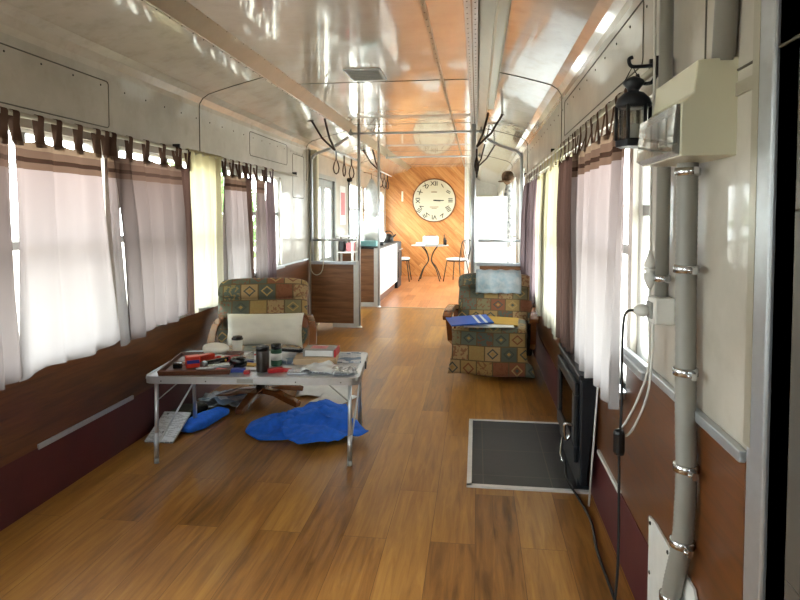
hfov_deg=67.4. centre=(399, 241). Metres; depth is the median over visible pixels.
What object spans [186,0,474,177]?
ceiling
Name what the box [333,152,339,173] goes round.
strap
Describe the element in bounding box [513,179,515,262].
window
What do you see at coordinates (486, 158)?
rail
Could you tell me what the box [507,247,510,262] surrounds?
window
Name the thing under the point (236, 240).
curtain
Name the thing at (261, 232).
curtain
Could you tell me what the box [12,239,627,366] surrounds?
ground
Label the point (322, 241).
cord
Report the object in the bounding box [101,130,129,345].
curtain
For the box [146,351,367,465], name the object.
folding table
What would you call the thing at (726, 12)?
drain pipe
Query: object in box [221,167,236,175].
window
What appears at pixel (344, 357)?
magazine
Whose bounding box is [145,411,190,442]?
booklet
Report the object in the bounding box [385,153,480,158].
crossbar
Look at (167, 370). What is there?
tray
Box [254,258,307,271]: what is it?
trim
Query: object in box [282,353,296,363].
notebook
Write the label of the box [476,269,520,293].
blanket
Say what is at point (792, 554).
door
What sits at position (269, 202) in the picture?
curtain
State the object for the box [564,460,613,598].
cable
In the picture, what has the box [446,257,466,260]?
cushion
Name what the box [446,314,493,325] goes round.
folder
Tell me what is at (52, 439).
trim
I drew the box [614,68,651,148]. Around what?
lantern
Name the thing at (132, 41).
ceiling
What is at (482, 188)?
wall
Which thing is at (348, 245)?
storage box
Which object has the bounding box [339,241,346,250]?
storage box
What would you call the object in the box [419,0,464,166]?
trim
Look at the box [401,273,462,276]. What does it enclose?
baseboard
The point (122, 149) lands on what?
window
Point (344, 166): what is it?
strap
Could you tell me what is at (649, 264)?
power cable
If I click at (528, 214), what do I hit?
curtain
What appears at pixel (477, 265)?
wall
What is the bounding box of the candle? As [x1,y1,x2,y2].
[630,124,638,137]
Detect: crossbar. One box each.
[348,127,482,135]
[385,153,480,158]
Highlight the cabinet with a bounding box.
[342,241,398,306]
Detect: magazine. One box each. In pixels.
[310,364,358,374]
[337,352,360,362]
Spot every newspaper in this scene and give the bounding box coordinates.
[198,388,246,404]
[200,393,242,406]
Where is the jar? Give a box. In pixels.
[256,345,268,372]
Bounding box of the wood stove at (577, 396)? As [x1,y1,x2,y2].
[557,343,598,505]
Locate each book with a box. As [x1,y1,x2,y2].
[293,353,338,364]
[303,345,339,356]
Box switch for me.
[613,428,624,455]
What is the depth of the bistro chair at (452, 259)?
12.61 m
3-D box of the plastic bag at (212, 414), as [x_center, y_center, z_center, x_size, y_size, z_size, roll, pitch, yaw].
[-1.305,1.186,4.017,0.157,0.072,0.414,1,3,18]
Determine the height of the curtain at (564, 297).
1.250 m
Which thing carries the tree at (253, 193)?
on the ground
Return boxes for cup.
[231,335,242,350]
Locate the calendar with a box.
[340,186,345,224]
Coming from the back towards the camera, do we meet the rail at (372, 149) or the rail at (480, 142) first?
the rail at (372, 149)
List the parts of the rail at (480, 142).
bracket arm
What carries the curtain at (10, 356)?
hanging from the curtain rod at (277, 213)
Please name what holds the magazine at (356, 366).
on the folding table at (254, 378)
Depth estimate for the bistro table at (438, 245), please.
12.82 m
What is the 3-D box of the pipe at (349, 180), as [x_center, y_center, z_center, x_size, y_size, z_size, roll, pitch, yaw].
[-0.815,-0.512,9.719,0.090,1.055,0.090,0,3,7]
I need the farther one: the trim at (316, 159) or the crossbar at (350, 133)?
the trim at (316, 159)
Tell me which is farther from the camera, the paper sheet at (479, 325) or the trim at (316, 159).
the trim at (316, 159)
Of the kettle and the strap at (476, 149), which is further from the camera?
the kettle
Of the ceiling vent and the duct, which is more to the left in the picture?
the ceiling vent
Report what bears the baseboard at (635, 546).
attached to the wall at (647, 474)
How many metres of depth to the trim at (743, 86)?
1.32 m
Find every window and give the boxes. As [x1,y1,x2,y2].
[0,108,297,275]
[8,126,92,250]
[119,147,214,326]
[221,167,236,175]
[350,184,357,242]
[380,192,382,230]
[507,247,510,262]
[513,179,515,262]
[523,59,652,380]
[595,125,627,399]
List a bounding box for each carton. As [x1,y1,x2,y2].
[185,354,199,367]
[199,352,214,361]
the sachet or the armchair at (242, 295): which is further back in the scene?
the armchair at (242, 295)
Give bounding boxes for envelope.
[488,316,518,326]
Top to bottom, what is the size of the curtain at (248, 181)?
1.191 m
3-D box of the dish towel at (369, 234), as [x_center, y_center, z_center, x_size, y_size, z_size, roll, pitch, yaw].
[-0.454,-0.089,10.235,0.391,0.290,0.572,0,3,7]
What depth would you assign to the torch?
3.56 m
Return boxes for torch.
[201,356,229,366]
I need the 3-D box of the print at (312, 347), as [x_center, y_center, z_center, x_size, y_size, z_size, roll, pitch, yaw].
[-0.497,0.651,3.715,0.100,0.002,0.070,0,3,5]
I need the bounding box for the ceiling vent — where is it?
[343,68,386,80]
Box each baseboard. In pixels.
[0,384,221,530]
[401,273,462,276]
[532,330,647,599]
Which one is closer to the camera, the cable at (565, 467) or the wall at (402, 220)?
the cable at (565, 467)
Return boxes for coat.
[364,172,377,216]
[504,182,512,246]
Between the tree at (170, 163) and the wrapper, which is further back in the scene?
the tree at (170, 163)
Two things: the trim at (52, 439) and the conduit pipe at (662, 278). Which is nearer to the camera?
the conduit pipe at (662, 278)
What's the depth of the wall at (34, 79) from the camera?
3.51 m
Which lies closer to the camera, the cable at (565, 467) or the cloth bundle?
the cable at (565, 467)
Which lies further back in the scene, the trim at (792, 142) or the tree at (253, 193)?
the tree at (253, 193)
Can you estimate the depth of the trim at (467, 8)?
4.00 m
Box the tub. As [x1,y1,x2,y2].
[361,240,377,246]
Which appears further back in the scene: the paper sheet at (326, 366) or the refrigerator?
the refrigerator
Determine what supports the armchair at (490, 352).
on the floor
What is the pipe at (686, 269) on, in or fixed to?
attached to the wall at (647, 474)
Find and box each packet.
[196,367,213,369]
[208,362,229,368]
[231,367,245,372]
[267,367,283,372]
[287,369,308,374]
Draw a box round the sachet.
[246,367,255,370]
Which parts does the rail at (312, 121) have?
bracket arm, bracket arm, rod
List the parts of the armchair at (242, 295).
armrest, seat, backrest, armrest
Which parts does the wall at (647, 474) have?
wood panel, wood panel, wood panel, wood panel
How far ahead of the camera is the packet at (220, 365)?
3.48 m
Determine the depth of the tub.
9.35 m
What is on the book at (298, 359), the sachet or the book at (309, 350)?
the book at (309, 350)
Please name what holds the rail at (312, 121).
attached to the ceiling at (132, 41)
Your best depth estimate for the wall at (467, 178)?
13.64 m
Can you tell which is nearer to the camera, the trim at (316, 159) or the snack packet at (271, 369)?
the snack packet at (271, 369)
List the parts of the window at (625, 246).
sill, sash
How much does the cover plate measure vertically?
0.370 m
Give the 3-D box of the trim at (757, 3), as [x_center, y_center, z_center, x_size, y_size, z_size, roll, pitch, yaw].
[0.745,-0.215,1.252,0.012,1.300,0.030,0,3,7]
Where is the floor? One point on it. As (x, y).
(224, 512)
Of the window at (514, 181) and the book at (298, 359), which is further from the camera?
the window at (514, 181)
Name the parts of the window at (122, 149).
frame, sill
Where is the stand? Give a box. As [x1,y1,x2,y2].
[336,235,357,260]
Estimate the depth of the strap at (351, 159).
7.07 m
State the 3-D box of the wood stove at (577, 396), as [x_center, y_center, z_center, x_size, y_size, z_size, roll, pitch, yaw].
[0.911,0.928,3.210,0.149,0.624,0.751,0,3,7]
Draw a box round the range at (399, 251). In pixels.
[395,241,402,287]
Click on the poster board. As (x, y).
(313, 390)
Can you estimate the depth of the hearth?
3.43 m
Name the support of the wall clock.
attached to the wall at (402, 220)
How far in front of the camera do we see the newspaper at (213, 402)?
4.38 m
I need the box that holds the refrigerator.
[475,196,506,262]
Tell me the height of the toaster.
0.200 m
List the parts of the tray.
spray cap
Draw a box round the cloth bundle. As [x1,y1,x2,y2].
[202,344,227,354]
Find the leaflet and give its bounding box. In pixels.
[247,363,255,366]
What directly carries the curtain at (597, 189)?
attached to the window at (625, 246)
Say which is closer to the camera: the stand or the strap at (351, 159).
the strap at (351, 159)
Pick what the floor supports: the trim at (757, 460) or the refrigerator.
the refrigerator
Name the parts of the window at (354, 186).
sash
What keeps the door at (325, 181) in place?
in the wall at (34, 79)
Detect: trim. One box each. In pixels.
[37,395,133,449]
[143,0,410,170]
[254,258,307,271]
[310,149,319,324]
[361,306,444,308]
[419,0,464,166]
[463,0,477,178]
[477,0,495,180]
[597,450,620,492]
[623,347,746,462]
[735,75,751,96]
[743,0,760,447]
[743,0,781,599]
[765,0,799,599]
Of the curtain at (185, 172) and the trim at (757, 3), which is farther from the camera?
the curtain at (185, 172)
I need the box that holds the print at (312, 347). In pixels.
[311,346,327,348]
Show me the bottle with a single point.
(276, 351)
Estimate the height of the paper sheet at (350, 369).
0.029 m
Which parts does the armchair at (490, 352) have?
armrest, seat, backrest, armrest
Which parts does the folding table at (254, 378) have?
leg, leg, leg, leg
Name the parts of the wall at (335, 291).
rail, panel, handrail, kick plate, post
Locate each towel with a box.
[245,399,368,443]
[361,228,385,241]
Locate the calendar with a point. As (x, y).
(342, 188)
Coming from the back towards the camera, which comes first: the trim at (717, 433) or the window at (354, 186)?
the window at (354, 186)
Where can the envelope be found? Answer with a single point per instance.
(497, 320)
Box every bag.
[182,405,227,432]
[309,391,356,403]
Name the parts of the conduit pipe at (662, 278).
wall bracket, plate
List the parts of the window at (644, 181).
curtain rail, sill, frame, sash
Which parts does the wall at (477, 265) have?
post, rail, handrail, panel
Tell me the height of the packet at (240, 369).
0.020 m
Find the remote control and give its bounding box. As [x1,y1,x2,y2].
[281,347,303,352]
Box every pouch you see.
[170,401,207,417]
[229,356,246,367]
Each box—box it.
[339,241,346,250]
[346,242,354,250]
[643,56,738,166]
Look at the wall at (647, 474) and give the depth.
1.53 m
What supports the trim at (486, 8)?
attached to the wall at (647, 474)
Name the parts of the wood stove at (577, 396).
ash lever, glass, door, handle, plate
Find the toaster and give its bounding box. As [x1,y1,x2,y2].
[423,235,438,244]
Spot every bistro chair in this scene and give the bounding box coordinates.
[402,257,411,281]
[443,239,470,281]
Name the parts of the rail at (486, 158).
bracket arm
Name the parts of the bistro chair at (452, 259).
frame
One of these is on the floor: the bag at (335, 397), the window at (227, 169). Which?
the bag at (335, 397)
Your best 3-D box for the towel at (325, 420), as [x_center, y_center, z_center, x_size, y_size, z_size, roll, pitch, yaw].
[-0.603,1.165,3.903,0.752,0.095,0.748,-1,3,-27]
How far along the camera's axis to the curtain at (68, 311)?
2.95 m
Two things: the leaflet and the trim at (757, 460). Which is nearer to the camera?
the trim at (757, 460)
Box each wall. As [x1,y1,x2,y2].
[0,32,385,467]
[309,136,358,327]
[386,167,464,273]
[464,167,469,273]
[469,178,496,261]
[474,135,522,272]
[484,0,799,599]
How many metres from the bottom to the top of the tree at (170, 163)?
4.222 m
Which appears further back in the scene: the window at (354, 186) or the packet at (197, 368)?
the window at (354, 186)
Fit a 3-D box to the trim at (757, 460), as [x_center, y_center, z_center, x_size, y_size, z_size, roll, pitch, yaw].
[0.749,0.211,1.235,0.026,2.250,0.080,0,3,7]
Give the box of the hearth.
[467,419,588,493]
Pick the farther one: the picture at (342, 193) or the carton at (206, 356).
the picture at (342, 193)
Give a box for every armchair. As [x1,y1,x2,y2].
[206,278,316,414]
[442,273,539,377]
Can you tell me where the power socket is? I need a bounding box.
[646,295,674,324]
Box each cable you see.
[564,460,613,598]
[613,304,647,599]
[622,0,655,436]
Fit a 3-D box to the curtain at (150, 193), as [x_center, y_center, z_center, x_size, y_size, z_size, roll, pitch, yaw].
[-1.557,-0.031,3.770,0.066,1.209,0.814,0,3,7]
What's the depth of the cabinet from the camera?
9.24 m
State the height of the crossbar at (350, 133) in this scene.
0.082 m
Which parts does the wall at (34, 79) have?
wood panel, wood panel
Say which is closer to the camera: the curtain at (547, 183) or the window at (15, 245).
the window at (15, 245)
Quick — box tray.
[157,351,244,375]
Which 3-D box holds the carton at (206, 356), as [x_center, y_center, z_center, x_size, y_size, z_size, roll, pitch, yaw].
[-1.184,0.703,3.659,0.050,0.040,0.100,2,3,40]
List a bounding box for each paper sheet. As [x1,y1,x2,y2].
[300,360,348,373]
[331,366,357,374]
[464,324,513,327]
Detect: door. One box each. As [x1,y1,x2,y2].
[319,173,335,260]
[784,64,799,599]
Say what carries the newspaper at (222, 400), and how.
on the newspaper at (213, 402)
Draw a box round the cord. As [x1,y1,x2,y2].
[310,241,323,274]
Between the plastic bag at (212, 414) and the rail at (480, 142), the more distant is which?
the rail at (480, 142)
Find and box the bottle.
[270,343,281,365]
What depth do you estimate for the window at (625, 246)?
2.51 m
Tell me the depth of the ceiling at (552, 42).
3.64 m
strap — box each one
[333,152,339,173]
[342,155,345,176]
[349,159,354,178]
[474,149,478,172]
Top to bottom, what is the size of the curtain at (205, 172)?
1.182 m
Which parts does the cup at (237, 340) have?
lid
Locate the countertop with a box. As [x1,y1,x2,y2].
[357,241,398,248]
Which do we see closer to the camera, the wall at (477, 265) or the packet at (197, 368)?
the packet at (197, 368)
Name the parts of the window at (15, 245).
sash, frame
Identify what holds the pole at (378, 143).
on the floor
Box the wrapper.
[238,351,254,359]
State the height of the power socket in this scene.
0.080 m
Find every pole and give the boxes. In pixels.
[357,125,361,327]
[377,142,380,306]
[471,124,475,272]
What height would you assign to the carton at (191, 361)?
0.065 m
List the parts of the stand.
leg, shelf, shelf, leg, leg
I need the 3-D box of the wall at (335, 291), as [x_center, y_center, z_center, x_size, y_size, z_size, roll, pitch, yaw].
[-0.818,-0.123,7.466,0.630,2.374,0.050,0,3,7]
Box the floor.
[0,262,634,599]
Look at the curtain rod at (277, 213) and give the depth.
4.54 m
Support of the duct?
attached to the ceiling at (552, 42)
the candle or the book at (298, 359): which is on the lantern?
the candle
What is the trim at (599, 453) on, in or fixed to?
attached to the wall at (647, 474)
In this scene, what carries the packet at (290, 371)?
on the folding table at (254, 378)
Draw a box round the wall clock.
[412,179,455,221]
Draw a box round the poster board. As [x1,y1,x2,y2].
[295,385,347,396]
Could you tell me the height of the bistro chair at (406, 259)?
0.903 m
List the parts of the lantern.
frame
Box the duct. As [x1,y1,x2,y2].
[487,0,510,108]
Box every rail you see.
[307,118,357,160]
[362,149,391,176]
[476,112,503,148]
[479,144,495,165]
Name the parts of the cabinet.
panel, kick plate, corner post, panel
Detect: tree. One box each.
[168,162,223,209]
[222,177,255,257]
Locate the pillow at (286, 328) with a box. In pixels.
[226,313,303,347]
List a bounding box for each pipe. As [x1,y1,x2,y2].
[347,178,351,241]
[627,0,673,296]
[659,162,700,599]
[711,0,739,59]
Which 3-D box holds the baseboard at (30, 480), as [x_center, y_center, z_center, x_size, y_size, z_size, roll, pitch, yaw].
[-1.687,1.109,3.257,0.009,0.280,4.330,0,3,7]
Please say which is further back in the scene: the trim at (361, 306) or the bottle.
the trim at (361, 306)
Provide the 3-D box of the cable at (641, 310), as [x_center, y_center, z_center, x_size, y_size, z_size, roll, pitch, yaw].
[0.630,0.754,1.748,0.091,1.119,0.364,2,3,35]
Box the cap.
[498,171,511,184]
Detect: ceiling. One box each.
[0,0,474,179]
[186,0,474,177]
[480,0,634,187]
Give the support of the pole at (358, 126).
on the floor
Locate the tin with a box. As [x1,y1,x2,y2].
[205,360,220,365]
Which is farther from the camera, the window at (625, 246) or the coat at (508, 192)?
the coat at (508, 192)
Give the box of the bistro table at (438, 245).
[411,244,448,280]
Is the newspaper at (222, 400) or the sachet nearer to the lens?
the sachet
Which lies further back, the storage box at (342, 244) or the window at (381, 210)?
the window at (381, 210)
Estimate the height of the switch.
0.085 m
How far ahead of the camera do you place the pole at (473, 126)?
7.21 m
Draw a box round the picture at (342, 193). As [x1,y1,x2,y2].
[341,192,344,214]
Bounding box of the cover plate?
[647,516,697,599]
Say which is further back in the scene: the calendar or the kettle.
the kettle
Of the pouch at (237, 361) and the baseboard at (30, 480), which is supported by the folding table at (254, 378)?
the pouch at (237, 361)
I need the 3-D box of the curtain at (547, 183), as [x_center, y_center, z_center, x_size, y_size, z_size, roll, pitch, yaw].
[1.113,-0.025,4.546,0.068,1.289,1.398,0,3,7]
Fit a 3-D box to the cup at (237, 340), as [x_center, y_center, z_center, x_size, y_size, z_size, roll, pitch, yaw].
[-1.052,0.667,3.883,0.074,0.116,0.074,0,3,2]
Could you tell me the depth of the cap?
9.20 m
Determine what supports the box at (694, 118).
attached to the wall at (647, 474)
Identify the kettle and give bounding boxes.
[384,231,395,241]
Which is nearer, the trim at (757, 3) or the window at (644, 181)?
the trim at (757, 3)
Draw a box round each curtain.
[0,106,21,390]
[8,109,120,381]
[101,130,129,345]
[109,131,187,340]
[175,147,194,314]
[187,148,223,312]
[221,157,251,280]
[244,163,253,277]
[253,165,267,277]
[263,167,276,277]
[520,165,540,303]
[535,146,563,339]
[556,132,578,354]
[571,88,631,409]
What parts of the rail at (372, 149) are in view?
bracket arm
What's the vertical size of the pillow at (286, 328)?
0.251 m

